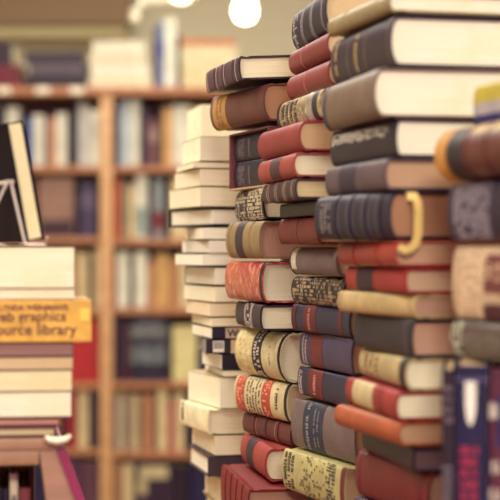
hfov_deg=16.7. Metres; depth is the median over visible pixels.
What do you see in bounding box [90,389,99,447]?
book
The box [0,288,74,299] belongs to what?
paperback book
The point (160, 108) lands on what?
paperback book
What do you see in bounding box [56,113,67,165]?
paperback book
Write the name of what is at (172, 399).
book
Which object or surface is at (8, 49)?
book
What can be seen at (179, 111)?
paperback book
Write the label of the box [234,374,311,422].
book
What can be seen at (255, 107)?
book
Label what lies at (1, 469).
book
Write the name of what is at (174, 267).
paperback book
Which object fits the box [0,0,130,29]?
trim
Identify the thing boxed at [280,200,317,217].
book
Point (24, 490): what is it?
book
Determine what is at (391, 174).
book
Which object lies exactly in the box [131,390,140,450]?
book
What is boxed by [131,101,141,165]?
paperback book
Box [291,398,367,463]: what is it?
book
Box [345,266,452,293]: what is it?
book
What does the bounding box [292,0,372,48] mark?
book
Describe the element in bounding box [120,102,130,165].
book
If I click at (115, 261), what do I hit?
book
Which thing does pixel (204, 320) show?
paperback book
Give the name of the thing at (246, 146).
book
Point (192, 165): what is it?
paperback book
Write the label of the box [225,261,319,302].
book
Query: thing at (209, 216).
book
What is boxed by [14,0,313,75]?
wall
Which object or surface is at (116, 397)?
book
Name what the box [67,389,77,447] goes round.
paperback book
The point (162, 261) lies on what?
paperback book
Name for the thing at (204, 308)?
paperback book
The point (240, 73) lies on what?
book
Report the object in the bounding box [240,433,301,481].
book
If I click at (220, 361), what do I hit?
paperback book
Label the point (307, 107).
book
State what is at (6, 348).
paperback book
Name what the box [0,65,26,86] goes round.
book
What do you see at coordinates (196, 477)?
book
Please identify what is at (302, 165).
book
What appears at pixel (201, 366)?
book
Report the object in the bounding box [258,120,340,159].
book
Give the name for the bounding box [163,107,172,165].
book
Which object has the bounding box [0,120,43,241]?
book
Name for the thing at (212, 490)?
book
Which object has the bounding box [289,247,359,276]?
book
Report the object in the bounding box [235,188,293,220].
book
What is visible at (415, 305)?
book
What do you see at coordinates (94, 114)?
paperback book
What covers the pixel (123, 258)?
paperback book
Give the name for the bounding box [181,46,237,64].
book
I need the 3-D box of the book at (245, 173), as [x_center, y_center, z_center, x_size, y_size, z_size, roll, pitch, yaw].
[0.057,-0.102,2.273,0.116,0.035,0.172,0,0,-16]
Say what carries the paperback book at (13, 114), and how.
on the bookcase
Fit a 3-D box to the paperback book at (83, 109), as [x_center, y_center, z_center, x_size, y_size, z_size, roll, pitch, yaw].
[-0.591,-0.407,6.104,0.036,0.220,0.150,0,0,0]
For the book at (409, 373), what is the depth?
1.67 m
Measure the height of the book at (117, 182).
0.213 m
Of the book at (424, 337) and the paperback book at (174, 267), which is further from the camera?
the paperback book at (174, 267)
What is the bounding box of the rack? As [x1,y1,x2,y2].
[0,426,84,499]
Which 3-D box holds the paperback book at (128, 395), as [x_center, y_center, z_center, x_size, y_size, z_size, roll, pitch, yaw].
[-0.434,0.615,6.096,0.018,0.196,0.150,0,0,0]
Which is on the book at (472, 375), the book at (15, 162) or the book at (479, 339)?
the book at (479, 339)
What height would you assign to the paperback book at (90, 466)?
0.217 m
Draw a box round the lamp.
[129,0,199,22]
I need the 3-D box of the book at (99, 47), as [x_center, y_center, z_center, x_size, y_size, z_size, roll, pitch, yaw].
[-0.462,-0.718,6.115,0.191,0.045,0.170,0,0,0]
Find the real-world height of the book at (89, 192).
0.196 m
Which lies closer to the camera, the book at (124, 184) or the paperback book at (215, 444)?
the paperback book at (215, 444)
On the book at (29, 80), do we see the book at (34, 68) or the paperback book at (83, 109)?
the book at (34, 68)
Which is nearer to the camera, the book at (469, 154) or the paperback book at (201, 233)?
the book at (469, 154)
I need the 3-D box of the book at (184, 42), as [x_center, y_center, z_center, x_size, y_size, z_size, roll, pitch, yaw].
[-0.146,-0.736,6.115,0.194,0.024,0.170,0,0,0]
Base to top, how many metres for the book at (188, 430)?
0.189 m
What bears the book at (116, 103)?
on the bookcase
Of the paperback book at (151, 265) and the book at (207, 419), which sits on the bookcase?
the paperback book at (151, 265)
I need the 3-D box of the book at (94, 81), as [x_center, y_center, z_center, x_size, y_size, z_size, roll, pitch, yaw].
[-0.459,-0.597,6.115,0.226,0.041,0.170,0,0,0]
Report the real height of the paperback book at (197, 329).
0.016 m
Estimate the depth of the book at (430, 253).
1.68 m
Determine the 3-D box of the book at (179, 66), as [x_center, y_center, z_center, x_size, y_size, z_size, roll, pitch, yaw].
[-0.254,-0.669,6.105,0.011,0.187,0.150,0,0,0]
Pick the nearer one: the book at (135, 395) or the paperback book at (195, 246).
the paperback book at (195, 246)
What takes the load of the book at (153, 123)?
on the bookcase
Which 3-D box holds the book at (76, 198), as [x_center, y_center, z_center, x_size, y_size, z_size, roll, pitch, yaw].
[-0.615,-0.118,6.095,0.013,0.143,0.151,0,0,0]
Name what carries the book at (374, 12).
on the book at (399, 41)
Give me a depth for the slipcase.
2.34 m
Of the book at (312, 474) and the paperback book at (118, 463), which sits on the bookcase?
the paperback book at (118, 463)
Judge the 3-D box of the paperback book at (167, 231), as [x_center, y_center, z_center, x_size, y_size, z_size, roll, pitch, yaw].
[-0.294,-0.125,6.103,0.022,0.171,0.150,0,0,0]
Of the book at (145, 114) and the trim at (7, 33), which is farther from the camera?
the trim at (7, 33)
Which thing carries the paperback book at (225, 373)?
on the paperback book at (206, 387)
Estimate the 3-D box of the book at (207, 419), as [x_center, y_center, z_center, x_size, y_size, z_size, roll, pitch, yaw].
[-0.026,0.248,2.546,0.123,0.036,0.165,0,0,-16]
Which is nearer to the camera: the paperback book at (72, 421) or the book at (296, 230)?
the book at (296, 230)
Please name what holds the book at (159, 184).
on the bookcase
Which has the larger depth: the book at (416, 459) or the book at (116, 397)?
the book at (116, 397)
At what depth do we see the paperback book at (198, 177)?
2.46 m
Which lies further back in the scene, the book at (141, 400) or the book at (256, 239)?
the book at (141, 400)
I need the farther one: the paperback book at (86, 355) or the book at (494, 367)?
the paperback book at (86, 355)
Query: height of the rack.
0.261 m
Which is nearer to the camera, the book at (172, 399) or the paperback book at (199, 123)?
the paperback book at (199, 123)
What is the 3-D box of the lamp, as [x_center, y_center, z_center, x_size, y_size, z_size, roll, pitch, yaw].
[-0.260,-1.122,5.203,0.221,0.854,0.118,0,0,0]
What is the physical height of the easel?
0.069 m
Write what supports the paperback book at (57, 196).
on the bookcase
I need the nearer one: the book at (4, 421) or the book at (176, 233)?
the book at (4, 421)
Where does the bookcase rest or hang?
on the floor
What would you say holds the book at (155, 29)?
on the bookcase
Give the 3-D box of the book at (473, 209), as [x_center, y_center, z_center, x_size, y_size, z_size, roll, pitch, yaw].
[0.286,-0.035,1.515,0.159,0.054,0.200,0,0,-15]
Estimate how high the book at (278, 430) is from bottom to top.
0.030 m
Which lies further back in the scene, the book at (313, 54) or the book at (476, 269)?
the book at (313, 54)
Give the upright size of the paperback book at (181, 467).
0.203 m
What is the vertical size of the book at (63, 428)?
0.192 m
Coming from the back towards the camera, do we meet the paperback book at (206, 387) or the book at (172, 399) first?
the book at (172, 399)
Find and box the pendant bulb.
[233,0,256,23]
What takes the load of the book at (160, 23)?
on the bookcase
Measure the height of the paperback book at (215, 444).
0.030 m
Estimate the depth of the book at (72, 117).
6.02 m
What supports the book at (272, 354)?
on the book at (273, 398)
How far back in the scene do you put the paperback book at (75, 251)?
6.03 m
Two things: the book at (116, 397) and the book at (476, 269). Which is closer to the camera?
the book at (476, 269)
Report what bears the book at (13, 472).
in the rack
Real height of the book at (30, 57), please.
0.038 m
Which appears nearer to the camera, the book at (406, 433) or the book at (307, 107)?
the book at (406, 433)
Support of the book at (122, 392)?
on the bookcase
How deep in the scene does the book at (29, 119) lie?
6.03 m
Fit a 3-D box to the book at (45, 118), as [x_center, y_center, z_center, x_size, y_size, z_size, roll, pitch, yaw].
[-0.723,-0.384,6.095,0.011,0.174,0.151,0,0,0]
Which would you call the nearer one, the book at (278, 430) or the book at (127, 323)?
the book at (278, 430)
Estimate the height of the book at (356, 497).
0.090 m
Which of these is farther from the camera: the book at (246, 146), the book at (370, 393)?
the book at (246, 146)
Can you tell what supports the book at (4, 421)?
on the book at (5, 431)
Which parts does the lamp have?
arm, bulb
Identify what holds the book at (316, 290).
on the book at (330, 320)
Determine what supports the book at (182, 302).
on the bookcase
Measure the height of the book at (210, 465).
0.029 m
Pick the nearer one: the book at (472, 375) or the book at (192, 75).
the book at (472, 375)
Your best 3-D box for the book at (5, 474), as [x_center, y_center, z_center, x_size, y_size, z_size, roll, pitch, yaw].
[-0.267,0.342,1.855,0.007,0.185,0.161,0,0,-8]
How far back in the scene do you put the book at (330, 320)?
2.02 m
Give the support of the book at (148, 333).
on the bookcase
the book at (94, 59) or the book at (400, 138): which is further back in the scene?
the book at (94, 59)
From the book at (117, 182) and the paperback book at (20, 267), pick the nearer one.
the paperback book at (20, 267)
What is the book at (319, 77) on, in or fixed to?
on the book at (307, 107)
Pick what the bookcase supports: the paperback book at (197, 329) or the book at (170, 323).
the book at (170, 323)
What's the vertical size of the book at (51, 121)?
0.171 m
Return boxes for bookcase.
[0,87,288,499]
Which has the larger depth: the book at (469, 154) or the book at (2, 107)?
the book at (2, 107)
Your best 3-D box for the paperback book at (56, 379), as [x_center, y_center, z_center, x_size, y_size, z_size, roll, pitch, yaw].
[-0.303,0.134,1.808,0.220,0.021,0.150,0,0,-9]
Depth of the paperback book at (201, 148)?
2.46 m
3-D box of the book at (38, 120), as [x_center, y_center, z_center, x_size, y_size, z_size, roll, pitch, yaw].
[-0.750,-0.388,6.096,0.036,0.182,0.153,0,0,0]
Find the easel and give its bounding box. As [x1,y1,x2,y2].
[0,180,48,245]
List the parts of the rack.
panel, panel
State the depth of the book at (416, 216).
1.68 m
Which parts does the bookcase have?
shelf, shelf, shelf, shelf, shelf, panel, shelf, shelf, shelf, shelf, shelf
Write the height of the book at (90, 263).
0.164 m
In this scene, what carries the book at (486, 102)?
on the book at (469, 154)
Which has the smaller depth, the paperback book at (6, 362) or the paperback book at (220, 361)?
the paperback book at (6, 362)
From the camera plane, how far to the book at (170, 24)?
6.03 m
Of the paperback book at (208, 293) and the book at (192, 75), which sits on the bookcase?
the book at (192, 75)
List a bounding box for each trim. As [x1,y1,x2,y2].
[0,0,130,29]
[0,26,127,41]
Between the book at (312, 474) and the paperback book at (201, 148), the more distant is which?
the paperback book at (201, 148)
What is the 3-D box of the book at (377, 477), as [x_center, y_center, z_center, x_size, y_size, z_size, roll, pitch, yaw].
[0.219,0.243,1.778,0.158,0.049,0.205,0,0,-16]
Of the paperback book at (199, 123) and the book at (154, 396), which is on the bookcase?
the book at (154, 396)
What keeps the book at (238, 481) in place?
on the book
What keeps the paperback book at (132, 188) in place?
on the bookcase
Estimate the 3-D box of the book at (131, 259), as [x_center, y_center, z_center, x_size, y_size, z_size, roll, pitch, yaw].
[-0.420,0.117,6.106,0.015,0.174,0.151,0,0,0]
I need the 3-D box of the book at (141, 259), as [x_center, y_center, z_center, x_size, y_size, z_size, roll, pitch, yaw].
[-0.387,0.106,6.095,0.045,0.196,0.154,0,0,0]
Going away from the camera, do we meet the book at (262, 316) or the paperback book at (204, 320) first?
the book at (262, 316)
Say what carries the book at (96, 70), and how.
on the book at (94, 81)
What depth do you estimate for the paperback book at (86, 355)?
6.03 m
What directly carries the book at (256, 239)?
on the book at (258, 281)
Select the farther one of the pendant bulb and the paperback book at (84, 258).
the paperback book at (84, 258)
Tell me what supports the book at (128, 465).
on the bookcase
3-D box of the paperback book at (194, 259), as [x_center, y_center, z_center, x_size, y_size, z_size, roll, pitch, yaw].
[-0.035,0.014,2.546,0.120,0.018,0.165,0,0,-16]
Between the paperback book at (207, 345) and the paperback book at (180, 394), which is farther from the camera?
the paperback book at (180, 394)
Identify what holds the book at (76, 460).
on the bookcase
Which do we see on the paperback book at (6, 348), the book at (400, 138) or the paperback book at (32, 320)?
the paperback book at (32, 320)
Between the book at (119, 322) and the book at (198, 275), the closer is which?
the book at (198, 275)
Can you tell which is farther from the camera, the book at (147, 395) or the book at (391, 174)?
the book at (147, 395)
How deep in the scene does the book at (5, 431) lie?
1.75 m
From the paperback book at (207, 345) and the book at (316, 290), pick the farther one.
the paperback book at (207, 345)
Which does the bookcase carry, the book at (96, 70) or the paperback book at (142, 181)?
the paperback book at (142, 181)
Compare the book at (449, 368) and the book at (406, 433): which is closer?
the book at (449, 368)
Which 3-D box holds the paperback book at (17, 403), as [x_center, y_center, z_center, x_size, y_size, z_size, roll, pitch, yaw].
[-0.304,0.159,1.808,0.220,0.025,0.150,0,0,-9]
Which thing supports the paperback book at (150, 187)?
on the bookcase
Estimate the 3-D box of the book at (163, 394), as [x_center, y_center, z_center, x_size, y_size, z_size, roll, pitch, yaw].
[-0.310,0.604,6.095,0.039,0.217,0.153,0,0,0]
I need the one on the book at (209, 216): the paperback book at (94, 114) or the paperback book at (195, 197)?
the paperback book at (195, 197)
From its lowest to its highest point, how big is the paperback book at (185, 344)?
0.196 m
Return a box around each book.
[0,41,18,64]
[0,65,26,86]
[0,105,6,123]
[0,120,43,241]
[0,247,73,287]
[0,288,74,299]
[0,296,90,341]
[0,342,72,355]
[0,356,72,369]
[0,369,71,391]
[0,391,70,416]
[0,416,61,425]
[0,425,56,436]
[0,469,1,499]
[3,469,8,499]
[6,107,23,122]
[9,465,17,499]
[17,469,30,499]
[24,75,88,86]
[25,52,88,65]
[27,117,32,165]
[29,63,90,75]
[33,115,45,165]
[34,181,38,204]
[34,465,43,499]
[39,178,77,236]
[44,117,47,165]
[48,118,55,165]
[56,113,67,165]
[60,416,66,447]
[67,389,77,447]
[68,113,77,165]
[69,455,83,489]
[72,319,99,381]
[74,250,80,295]
[75,197,78,236]
[78,104,91,165]
[78,252,90,298]
[78,389,91,447]
[79,182,99,236]
[82,457,99,499]
[89,54,150,66]
[89,76,152,86]
[89,262,92,308]
[90,110,99,165]
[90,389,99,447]
[91,65,152,75]
[93,41,148,53]
[93,248,99,308]
[114,101,119,165]
[114,179,122,238]
[114,260,116,307]
[114,316,126,380]
[114,392,118,450]
[114,458,124,499]
[117,252,131,307]
[119,388,126,450]
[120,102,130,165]
[121,181,130,238]
[123,458,133,499]
[125,320,129,380]
[125,392,131,450]
[129,185,135,238]
[130,258,133,307]
[130,315,168,381]
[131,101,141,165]
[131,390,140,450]
[134,252,149,307]
[134,458,175,499]
[136,175,149,238]
[139,398,142,450]
[140,109,150,165]
[143,390,153,450]
[148,185,153,238]
[148,262,154,307]
[149,119,158,165]
[152,392,156,450]
[153,27,157,86]
[154,179,164,238]
[155,254,171,307]
[157,388,169,450]
[158,21,163,86]
[159,107,162,165]
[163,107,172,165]
[164,18,177,86]
[164,191,170,238]
[168,320,173,380]
[169,187,241,208]
[169,207,253,227]
[169,397,174,450]
[171,179,186,238]
[171,258,178,307]
[173,105,190,165]
[173,324,197,380]
[174,169,228,189]
[175,253,281,265]
[175,388,185,450]
[175,461,188,499]
[176,162,228,172]
[177,35,181,86]
[179,265,191,307]
[180,400,247,433]
[181,39,235,45]
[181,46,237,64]
[182,65,219,86]
[182,136,228,164]
[182,240,227,252]
[184,284,246,301]
[185,266,226,285]
[185,394,192,450]
[186,227,227,239]
[186,300,236,316]
[187,104,243,140]
[188,370,236,408]
[189,444,246,476]
[189,459,206,499]
[192,314,246,326]
[192,323,244,338]
[192,428,245,455]
[198,336,205,369]
[200,336,235,353]
[202,351,240,369]
[203,475,220,499]
[205,365,248,376]
[206,55,294,92]
[210,83,290,130]
[221,464,307,499]
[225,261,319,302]
[226,221,338,258]
[234,130,266,162]
[234,159,266,187]
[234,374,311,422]
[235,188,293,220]
[235,301,303,330]
[235,327,308,382]
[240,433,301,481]
[242,412,296,446]
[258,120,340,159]
[258,152,339,183]
[262,178,332,203]
[277,88,327,127]
[278,217,384,243]
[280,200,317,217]
[282,448,364,499]
[287,60,336,99]
[289,34,342,74]
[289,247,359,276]
[291,276,354,306]
[291,304,355,337]
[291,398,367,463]
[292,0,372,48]
[297,366,367,404]
[299,332,363,375]
[314,191,451,253]
[322,67,499,130]
[325,158,473,195]
[327,0,499,37]
[330,118,474,166]
[331,15,499,84]
[334,404,441,446]
[337,239,499,266]
[337,290,458,318]
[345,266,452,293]
[345,377,441,420]
[353,313,476,357]
[354,496,372,499]
[355,450,441,499]
[359,348,469,390]
[362,433,441,472]
[434,121,499,181]
[442,359,455,499]
[447,180,499,241]
[451,320,499,361]
[452,246,499,321]
[455,356,488,499]
[473,82,499,124]
[488,361,499,499]
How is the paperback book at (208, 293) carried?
on the paperback book at (204, 308)
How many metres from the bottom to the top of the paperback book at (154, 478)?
0.224 m
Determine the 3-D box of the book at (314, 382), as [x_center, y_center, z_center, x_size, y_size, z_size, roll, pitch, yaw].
[0.165,0.163,2.049,0.165,0.035,0.205,0,0,-15]
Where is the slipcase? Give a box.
[229,126,278,190]
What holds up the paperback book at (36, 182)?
on the bookcase
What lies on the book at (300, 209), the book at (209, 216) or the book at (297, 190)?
the book at (297, 190)
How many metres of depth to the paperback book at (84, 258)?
6.02 m
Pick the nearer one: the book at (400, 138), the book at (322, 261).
the book at (400, 138)
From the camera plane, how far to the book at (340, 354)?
2.01 m
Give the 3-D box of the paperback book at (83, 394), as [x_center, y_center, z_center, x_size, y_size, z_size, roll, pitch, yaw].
[-0.592,0.599,6.102,0.038,0.206,0.150,0,0,0]
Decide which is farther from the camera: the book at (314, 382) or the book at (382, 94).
the book at (314, 382)
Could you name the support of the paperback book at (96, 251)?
on the bookcase
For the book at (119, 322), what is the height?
0.224 m
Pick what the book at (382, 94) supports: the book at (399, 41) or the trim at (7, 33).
the book at (399, 41)
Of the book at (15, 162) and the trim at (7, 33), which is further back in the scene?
the trim at (7, 33)
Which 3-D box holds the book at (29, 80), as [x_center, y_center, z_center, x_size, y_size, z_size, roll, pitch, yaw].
[-0.688,-0.598,6.115,0.226,0.045,0.170,0,0,0]
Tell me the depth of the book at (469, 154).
1.52 m

